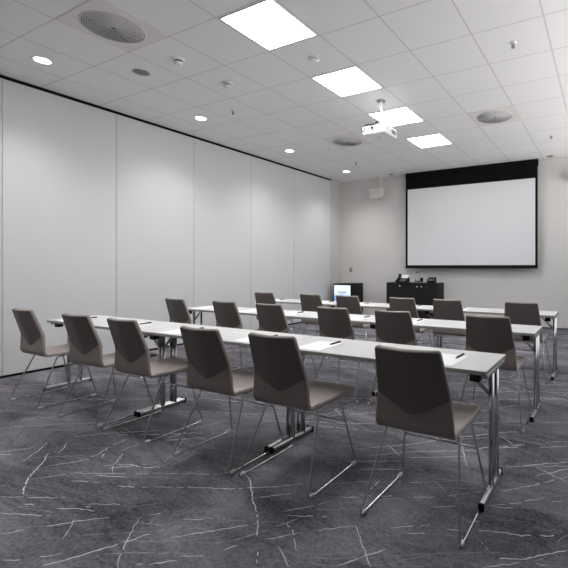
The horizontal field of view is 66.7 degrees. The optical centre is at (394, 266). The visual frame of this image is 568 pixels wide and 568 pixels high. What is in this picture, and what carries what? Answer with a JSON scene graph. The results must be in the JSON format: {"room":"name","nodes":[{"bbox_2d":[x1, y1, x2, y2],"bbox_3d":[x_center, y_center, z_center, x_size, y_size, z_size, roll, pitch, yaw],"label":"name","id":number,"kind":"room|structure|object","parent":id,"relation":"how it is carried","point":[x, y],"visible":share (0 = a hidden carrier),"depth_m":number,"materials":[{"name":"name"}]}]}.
{"room":"conference room","nodes":[
{"label":"conference room","id":0,"kind":"room"},
{"bbox_2d":[0,78,340,375],"bbox_3d":[-4.140,-0.467,5.945,0.150,3.568,11.810,0,0,27],"label":"wall","id":1,"kind":"structure","parent":0,"point":[104,213],"depth_m":6.24,"materials":[{"name":"grey paint"}]},
{"bbox_2d":[0,322,301,378],"bbox_3d":[-4.216,1.303,5.726,0.093,0.027,11.150,0,0,27],"label":"trim","id":2,"kind":"structure","parent":1,"relation":"attached to","point":[59,366],"depth_m":5.20,"materials":[{"name":"black"}]},
{"bbox_2d":[0,74,330,180],"bbox_3d":[-4.213,-2.236,5.724,0.102,0.030,11.150,0,0,27],"label":"trim","id":3,"kind":"structure","parent":1,"relation":"attached to","point":[1,76],"depth_m":6.22,"materials":[{"name":"black metal"}]},
{"bbox_2d":[0,323,567,567],"bbox_3d":[-0.683,1.316,4.173,7.619,0.001,11.611,0,0,27],"label":"floor","id":4,"kind":"structure","parent":0,"point":[74,493],"depth_m":2.55,"materials":[{"name":"grey carpet"}]},
{"bbox_2d":[9,308,102,409],"bbox_3d":[-3.391,0.859,4.141,0.563,0.915,0.643,0,0,27],"label":"chair","id":5,"kind":"object","parent":4,"relation":"on","point":[32,340],"visible":0.91,"depth_m":3.92,"materials":[{"name":"beige leather"}]},
{"bbox_2d":[57,313,157,426],"bbox_3d":[-2.570,0.859,3.720,0.563,0.915,0.643,0,0,24],"label":"chair","id":6,"kind":"object","parent":4,"relation":"on","point":[85,342],"visible":0.84,"depth_m":3.49,"materials":[{"name":"brown fabric"}]},
{"bbox_2d":[43,315,187,415],"bbox_3d":[-2.868,0.944,4.215,1.642,0.746,0.538,0,0,27],"label":"folding table","id":7,"kind":"object","parent":4,"relation":"on","point":[100,322],"visible":0.54,"depth_m":4.11,"materials":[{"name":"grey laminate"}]},
{"bbox_2d":[101,317,202,443],"bbox_3d":[-1.968,0.859,3.411,0.563,0.915,0.643,0,0,27],"label":"chair","id":8,"kind":"object","parent":4,"relation":"on","point":[132,353],"visible":0.95,"depth_m":3.20,"materials":[{"name":"brown fabric"}]},
{"bbox_2d":[165,298,191,357],"bbox_3d":[-2.622,0.859,5.409,0.563,0.915,0.643,0,0,29],"label":"chair","id":9,"kind":"object","parent":4,"relation":"on","point":[178,311],"visible":0.44,"depth_m":5.15,"materials":[{"name":"brown fabric"}]},
{"bbox_2d":[137,324,314,451],"bbox_3d":[-1.449,0.944,3.487,1.535,0.746,0.538,0,0,27],"label":"folding table","id":10,"kind":"object","parent":4,"relation":"on","point":[227,334],"visible":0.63,"depth_m":3.57,"materials":[{"name":"white laminate"}]},
{"bbox_2d":[159,329,180,333],"bbox_3d":[-1.868,0.569,3.639,0.210,0.002,0.297,0,0,19],"label":"notepaper","id":11,"kind":"object","parent":10,"relation":"on","point":[177,331],"visible":0.5,"depth_m":3.53,"materials":[{"name":"white paper"}]},
{"bbox_2d":[232,337,248,342],"bbox_3d":[-1.085,0.569,3.237,0.210,0.002,0.297,0,0,25],"label":"notepaper","id":12,"kind":"object","parent":10,"relation":"on","point":[247,338],"visible":0.29,"depth_m":3.15,"materials":[{"name":"white paper"}]},
{"bbox_2d":[172,326,283,474],"bbox_3d":[-1.160,0.859,2.963,0.563,0.915,0.643,0,0,27],"label":"chair","id":13,"kind":"object","parent":4,"relation":"on","point":[209,366],"visible":0.86,"depth_m":2.74,"materials":[{"name":"brown fabric"}]},
{"bbox_2d":[212,301,249,369],"bbox_3d":[-1.844,0.859,5.010,0.563,0.915,0.643,0,0,27],"label":"chair","id":14,"kind":"object","parent":4,"relation":"on","point":[227,314],"visible":0.44,"depth_m":4.75,"materials":[{"name":"brown fabric"}]},
{"bbox_2d":[188,305,291,324],"bbox_3d":[-2.125,0.944,5.458,1.535,0.746,0.538,0,0,27],"label":"folding table","id":15,"kind":"object","parent":4,"relation":"on","point":[239,308],"visible":0.13,"depth_m":5.49,"materials":[{"name":"white laminate"}]},
{"bbox_2d":[190,306,212,308],"bbox_3d":[-2.598,0.569,5.654,0.210,0.002,0.297,0,0,27],"label":"notepaper","id":16,"kind":"object","parent":15,"relation":"on","point":[208,306],"visible":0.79,"depth_m":5.57,"materials":[{"name":"white paper"}]},
{"bbox_2d":[239,309,256,311],"bbox_3d":[-1.842,0.569,5.266,0.210,0.002,0.297,0,0,27],"label":"notepaper","id":17,"kind":"object","parent":15,"relation":"on","point":[251,310],"visible":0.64,"depth_m":5.30,"materials":[{"name":"white paper"}]},
{"bbox_2d":[255,292,294,333],"bbox_3d":[-1.912,0.859,6.656,0.563,0.915,0.643,0,0,24],"label":"chair","id":18,"kind":"object","parent":4,"relation":"on","point":[261,297],"visible":0.32,"depth_m":6.38,"materials":[{"name":"brown fabric"}]},
{"bbox_2d":[256,303,317,379],"bbox_3d":[-1.230,0.859,4.695,0.563,0.915,0.643,0,0,27],"label":"chair","id":19,"kind":"object","parent":4,"relation":"on","point":[271,317],"visible":0.59,"depth_m":4.44,"materials":[{"name":"brown fabric"}]},
{"bbox_2d":[238,332,355,499],"bbox_3d":[-0.600,0.859,2.684,0.563,0.915,0.643,0,0,27],"label":"chair","id":20,"kind":"object","parent":4,"relation":"on","point":[281,378],"visible":1,"depth_m":2.47,"materials":[{"name":"brown fabric"}]},
{"bbox_2d":[276,299,336,307],"bbox_3d":[-1.464,0.944,6.726,1.535,0.746,0.538,0,0,27],"label":"folding table","id":21,"kind":"object","parent":4,"relation":"on","point":[287,301],"visible":0.15,"depth_m":6.60,"materials":[{"name":"white laminate"}]},
{"bbox_2d":[300,294,328,358],"bbox_3d":[-1.101,0.859,6.240,0.563,0.915,0.643,0,0,27],"label":"chair","id":22,"kind":"object","parent":4,"relation":"on","point":[309,302],"visible":0.56,"depth_m":6.00,"materials":[{"name":"brown fabric"}]},
{"bbox_2d":[284,310,377,395],"bbox_3d":[-0.754,0.944,4.755,1.535,0.746,0.538,0,0,27],"label":"folding table","id":23,"kind":"object","parent":4,"relation":"on","point":[308,315],"visible":0.3,"depth_m":4.66,"materials":[{"name":"white laminate"}]},
{"bbox_2d":[284,312,302,314],"bbox_3d":[-1.255,0.569,4.965,0.210,0.002,0.297,0,0,26],"label":"notepaper","id":24,"kind":"object","parent":23,"relation":"on","point":[287,313],"visible":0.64,"depth_m":4.96,"materials":[{"name":"white paper"}]},
{"bbox_2d":[350,316,370,319],"bbox_3d":[-0.409,0.569,4.532,0.210,0.002,0.297,0,0,28],"label":"notepaper","id":25,"kind":"object","parent":23,"relation":"on","point":[354,317],"visible":0.71,"depth_m":4.57,"materials":[{"name":"white paper"}]},
{"bbox_2d":[315,306,375,403],"bbox_3d":[-0.487,0.859,4.314,0.563,0.915,0.643,0,0,27],"label":"chair","id":26,"kind":"object","parent":4,"relation":"on","point":[333,322],"visible":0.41,"depth_m":4.07,"materials":[{"name":"brown fabric"}]},
{"bbox_2d":[334,283,362,311],"bbox_3d":[-1.164,0.872,10.496,0.517,0.890,0.575,0,0,27],"label":"television","id":27,"kind":"object","parent":4,"relation":"on","point":[345,289],"visible":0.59,"depth_m":10.29,"materials":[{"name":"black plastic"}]},
{"bbox_2d":[331,295,375,362],"bbox_3d":[-0.527,0.859,5.946,0.563,0.915,0.643,0,0,27],"label":"chair","id":28,"kind":"object","parent":4,"relation":"on","point":[352,303],"visible":0.45,"depth_m":5.69,"materials":[{"name":"brown fabric"}]},
{"bbox_2d":[335,302,436,347],"bbox_3d":[-0.093,0.944,6.022,1.535,0.746,0.538,0,0,27],"label":"folding table","id":29,"kind":"object","parent":4,"relation":"on","point":[426,308],"visible":0.16,"depth_m":5.81,"materials":[{"name":"white laminate"}]},
{"bbox_2d":[269,336,505,511],"bbox_3d":[-0.078,0.944,2.784,1.535,0.746,0.538,0,0,27],"label":"folding table","id":30,"kind":"object","parent":4,"relation":"on","point":[479,366],"visible":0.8,"depth_m":2.55,"materials":[{"name":"white laminate"}]},
{"bbox_2d":[299,341,342,350],"bbox_3d":[-0.538,0.569,2.956,0.210,0.002,0.297,0,0,26],"label":"notepaper","id":31,"kind":"object","parent":30,"relation":"on","point":[320,345],"visible":0.86,"depth_m":2.95,"materials":[{"name":"white paper"}]},
{"bbox_2d":[442,353,467,365],"bbox_3d":[0.308,0.569,2.523,0.210,0.002,0.297,0,0,28],"label":"notepaper","id":32,"kind":"object","parent":30,"relation":"on","point":[449,359],"visible":0.57,"depth_m":2.51,"materials":[{"name":"white paper"}]},
{"bbox_2d":[366,309,416,405],"bbox_3d":[0.109,0.859,4.008,0.563,0.915,0.643,0,0,27],"label":"chair","id":33,"kind":"object","parent":4,"relation":"on","point":[395,327],"visible":0.47,"depth_m":3.76,"materials":[{"name":"brown fabric"}]},
{"bbox_2d":[389,297,431,346],"bbox_3d":[0.223,0.859,5.561,0.563,0.915,0.643,0,0,27],"label":"chair","id":34,"kind":"object","parent":4,"relation":"on","point":[395,304],"visible":0.41,"depth_m":5.29,"materials":[{"name":"brown fabric"}]},
{"bbox_2d":[386,282,443,318],"bbox_3d":[0.488,0.852,9.825,1.327,0.930,0.462,0,0,27],"label":"credenza","id":35,"kind":"object","parent":4,"relation":"on","point":[424,293],"visible":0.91,"depth_m":9.57,"materials":[{"name":"black wood"}]},
{"bbox_2d":[395,274,409,282],"bbox_3d":[0.208,0.282,9.953,0.290,0.210,0.230,0,0,27],"label":"desk phone","id":36,"kind":"object","parent":35,"relation":"on","point":[404,279],"visible":1,"depth_m":9.93,"materials":[{"name":"black plastic"}]},
{"bbox_2d":[415,271,419,282],"bbox_3d":[0.557,0.253,9.768,0.116,0.268,0.116,0,0,27],"label":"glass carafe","id":37,"kind":"object","parent":35,"relation":"on","point":[417,278],"visible":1,"depth_m":9.73,"materials":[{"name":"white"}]},
{"bbox_2d":[427,277,435,282],"bbox_3d":[0.877,0.322,9.603,0.200,0.130,0.100,0,0,27],"label":"desk organizer","id":38,"kind":"object","parent":35,"relation":"on","point":[430,279],"visible":0.99,"depth_m":9.60,"materials":[{"name":"black plastic"}]},
{"bbox_2d":[360,345,486,548],"bbox_3d":[0.191,0.859,2.284,0.563,0.915,0.643,0,0,27],"label":"chair","id":39,"kind":"object","parent":4,"relation":"on","point":[414,394],"visible":0.98,"depth_m":2.06,"materials":[{"name":"brown fabric"}]},
{"bbox_2d":[432,299,468,376],"bbox_3d":[0.772,0.859,5.279,0.563,0.915,0.643,0,0,27],"label":"chair","id":40,"kind":"object","parent":4,"relation":"on","point":[443,309],"visible":0.63,"depth_m":5.04,"materials":[{"name":"brown fabric"}]},
{"bbox_2d":[376,318,542,421],"bbox_3d":[0.617,0.944,4.051,1.535,0.746,0.538,0,0,27],"label":"folding table","id":41,"kind":"object","parent":4,"relation":"on","point":[524,332],"visible":0.54,"depth_m":3.77,"materials":[{"name":"white laminate"}]},
{"bbox_2d":[431,307,558,380],"bbox_3d":[1.278,0.944,5.319,1.535,0.746,0.538,0,0,27],"label":"folding table","id":42,"kind":"object","parent":4,"relation":"on","point":[548,315],"visible":0.46,"depth_m":5.04,"materials":[{"name":"white laminate"}]},
{"bbox_2d":[460,314,532,432],"bbox_3d":[0.890,0.859,3.607,0.563,0.915,0.643,0,0,27],"label":"chair","id":43,"kind":"object","parent":4,"relation":"on","point":[489,334],"visible":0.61,"depth_m":3.36,"materials":[{"name":"brown fabric"}]},
{"bbox_2d":[499,302,551,385],"bbox_3d":[1.557,0.859,4.877,0.563,0.915,0.643,0,0,27],"label":"chair","id":44,"kind":"object","parent":4,"relation":"on","point":[519,313],"visible":0.55,"depth_m":4.63,"materials":[{"name":"brown fabric"}]},
{"bbox_2d":[0,0,567,182],"bbox_3d":[-0.683,-2.301,4.172,7.919,0.100,11.910,0,0,27],"label":"ceiling","id":45,"kind":"structure","parent":0,"point":[444,61],"depth_m":4.73,"materials":[{"name":"tile"}]},
{"bbox_2d":[31,56,52,64],"bbox_3d":[-3.845,-2.249,4.496,0.188,0.005,0.188,0,0,27],"label":"recessed light","id":46,"kind":"object","parent":45,"relation":"in","point":[42,60],"visible":1,"depth_m":4.49,"materials":[{"name":"white plastic"}]},
{"bbox_2d":[56,0,167,51],"bbox_3d":[-2.643,-2.246,3.879,0.644,0.010,0.644,0,0,27],"label":"ceiling vent","id":47,"kind":"object","parent":45,"relation":"in","point":[96,18],"visible":1,"depth_m":3.84,"materials":[{"name":"white metal"}]},
{"bbox_2d":[131,68,150,75],"bbox_3d":[-2.929,-2.248,4.768,0.200,0.007,0.200,0,0,27],"label":"ceiling speaker","id":48,"kind":"object","parent":45,"relation":"attached to","point":[142,72],"visible":1,"depth_m":4.76,"materials":[{"name":"white plastic"}]},
{"bbox_2d":[172,56,184,65],"bbox_3d":[-2.342,-2.220,4.467,0.124,0.062,0.124,0,0,27],"label":"smoke detector","id":49,"kind":"object","parent":45,"relation":"attached to","point":[178,61],"visible":1,"depth_m":4.43,"materials":[{"name":"white plastic"}]},
{"bbox_2d":[194,116,206,120],"bbox_3d":[-2.941,-2.249,6.257,0.188,0.005,0.188,0,0,27],"label":"recessed light","id":50,"kind":"object","parent":45,"relation":"in","point":[200,118],"visible":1,"depth_m":6.25,"materials":[{"name":"white"}]},
{"bbox_2d":[223,81,232,88],"bbox_3d":[-2.041,-2.224,5.054,0.116,0.055,0.116,0,0,27],"label":"smoke detector","id":51,"kind":"object","parent":45,"relation":"attached to","point":[227,84],"visible":1,"depth_m":5.02,"materials":[{"name":"white plastic"}]},
{"bbox_2d":[219,0,316,50],"bbox_3d":[-1.168,-2.248,3.864,0.624,0.006,0.624,0,0,27],"label":"ceiling light panel","id":52,"kind":"object","parent":45,"relation":"attached to","point":[267,23],"visible":1,"depth_m":3.84,"materials":[{"name":"white plastic"}]},
{"bbox_2d":[308,55,319,62],"bbox_3d":[-0.867,-2.236,4.451,0.124,0.030,0.124,0,0,27],"label":"smoke detector","id":53,"kind":"object","parent":45,"relation":"attached to","point":[312,58],"visible":1,"depth_m":4.43,"materials":[{"name":"white plastic"}]},
{"bbox_2d":[312,66,382,96],"bbox_3d":[-0.565,-2.248,5.039,0.624,0.006,0.624,0,0,27],"label":"ceiling light panel","id":54,"kind":"object","parent":45,"relation":"attached to","point":[352,80],"visible":1,"depth_m":5.00,"materials":[{"name":"white plastic"}]},
{"bbox_2d":[323,134,371,147],"bbox_3d":[-0.836,-2.246,7.403,0.644,0.010,0.644,0,0,27],"label":"ceiling vent","id":55,"kind":"object","parent":45,"relation":"in","point":[349,140],"visible":1,"depth_m":7.38,"materials":[{"name":"grey"}]},
{"bbox_2d":[361,99,396,141],"bbox_3d":[-0.196,-2.006,5.613,0.353,0.491,0.421,0,0,27],"label":"projector","id":56,"kind":"object","parent":45,"relation":"hanging from","point":[381,132],"visible":1,"depth_m":5.54,"materials":[{"name":"white plastic"}]},
{"bbox_2d":[368,107,423,126],"bbox_3d":[0.037,-2.248,6.213,0.624,0.006,0.624,0,0,27],"label":"ceiling light panel","id":57,"kind":"object","parent":45,"relation":"attached to","point":[403,115],"visible":0.79,"depth_m":6.17,"materials":[{"name":"white plastic"}]},
{"bbox_2d":[407,134,451,147],"bbox_3d":[0.640,-2.248,7.388,0.624,0.006,0.624,0,0,27],"label":"ceiling light panel","id":58,"kind":"object","parent":45,"relation":"attached to","point":[435,139],"visible":1,"depth_m":7.34,"materials":[{"name":"white plastic"}]},
{"bbox_2d":[405,159,537,268],"bbox_3d":[1.657,-1.101,9.321,3.065,2.296,0.110,0,0,27],"label":"projection screen","id":59,"kind":"object","parent":45,"relation":"hanging from","point":[479,216],"visible":1,"depth_m":9.20,"materials":[{"name":"white projection fabric"},{"name":"black border fabric"},{"name":"black metal"}]},
{"bbox_2d":[468,106,519,126],"bbox_3d":[1.513,-2.246,6.198,0.644,0.010,0.644,0,0,27],"label":"ceiling vent","id":60,"kind":"object","parent":45,"relation":"in","point":[504,114],"visible":1,"depth_m":6.16,"materials":[{"name":"grey"}]},
{"bbox_2d":[510,40,516,48],"bbox_3d":[1.196,-2.224,4.135,0.072,0.054,0.072,0,0,27],"label":"sprinkler head","id":61,"kind":"object","parent":45,"relation":"attached to","point":[513,42],"visible":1,"depth_m":4.13},
{"bbox_2d":[341,158,567,327],"bbox_3d":[1.994,-0.467,9.390,7.919,3.568,0.120,0,0,27],"label":"wall","id":62,"kind":"structure","parent":0,"point":[373,230],"depth_m":9.62,"materials":[{"name":"white paint"}]},
{"bbox_2d":[368,177,385,198],"bbox_3d":[-0.419,-1.975,10.368,0.435,0.553,0.221,0,0,27],"label":"wall speaker","id":63,"kind":"object","parent":62,"relation":"attached to","point":[378,192],"visible":1,"depth_m":10.32,"materials":[{"name":"white plastic"}]},
{"bbox_2d":[369,189,380,196],"bbox_3d":[-0.471,-1.836,10.306,0.360,0.169,0.061,0,0,27],"label":"grille","id":64,"kind":"object","parent":63,"relation":"attached to","point":[372,192],"depth_m":10.31,"materials":[{"name":"grey plastic"}]},
{"bbox_2d":[542,327,567,329],"bbox_3d":[1.963,1.299,9.331,7.619,0.035,0.014,0,0,27],"label":"baseboard","id":65,"kind":"structure","parent":62,"relation":"attached to","point":[543,327],"depth_m":8.58,"materials":[{"name":"grey"}]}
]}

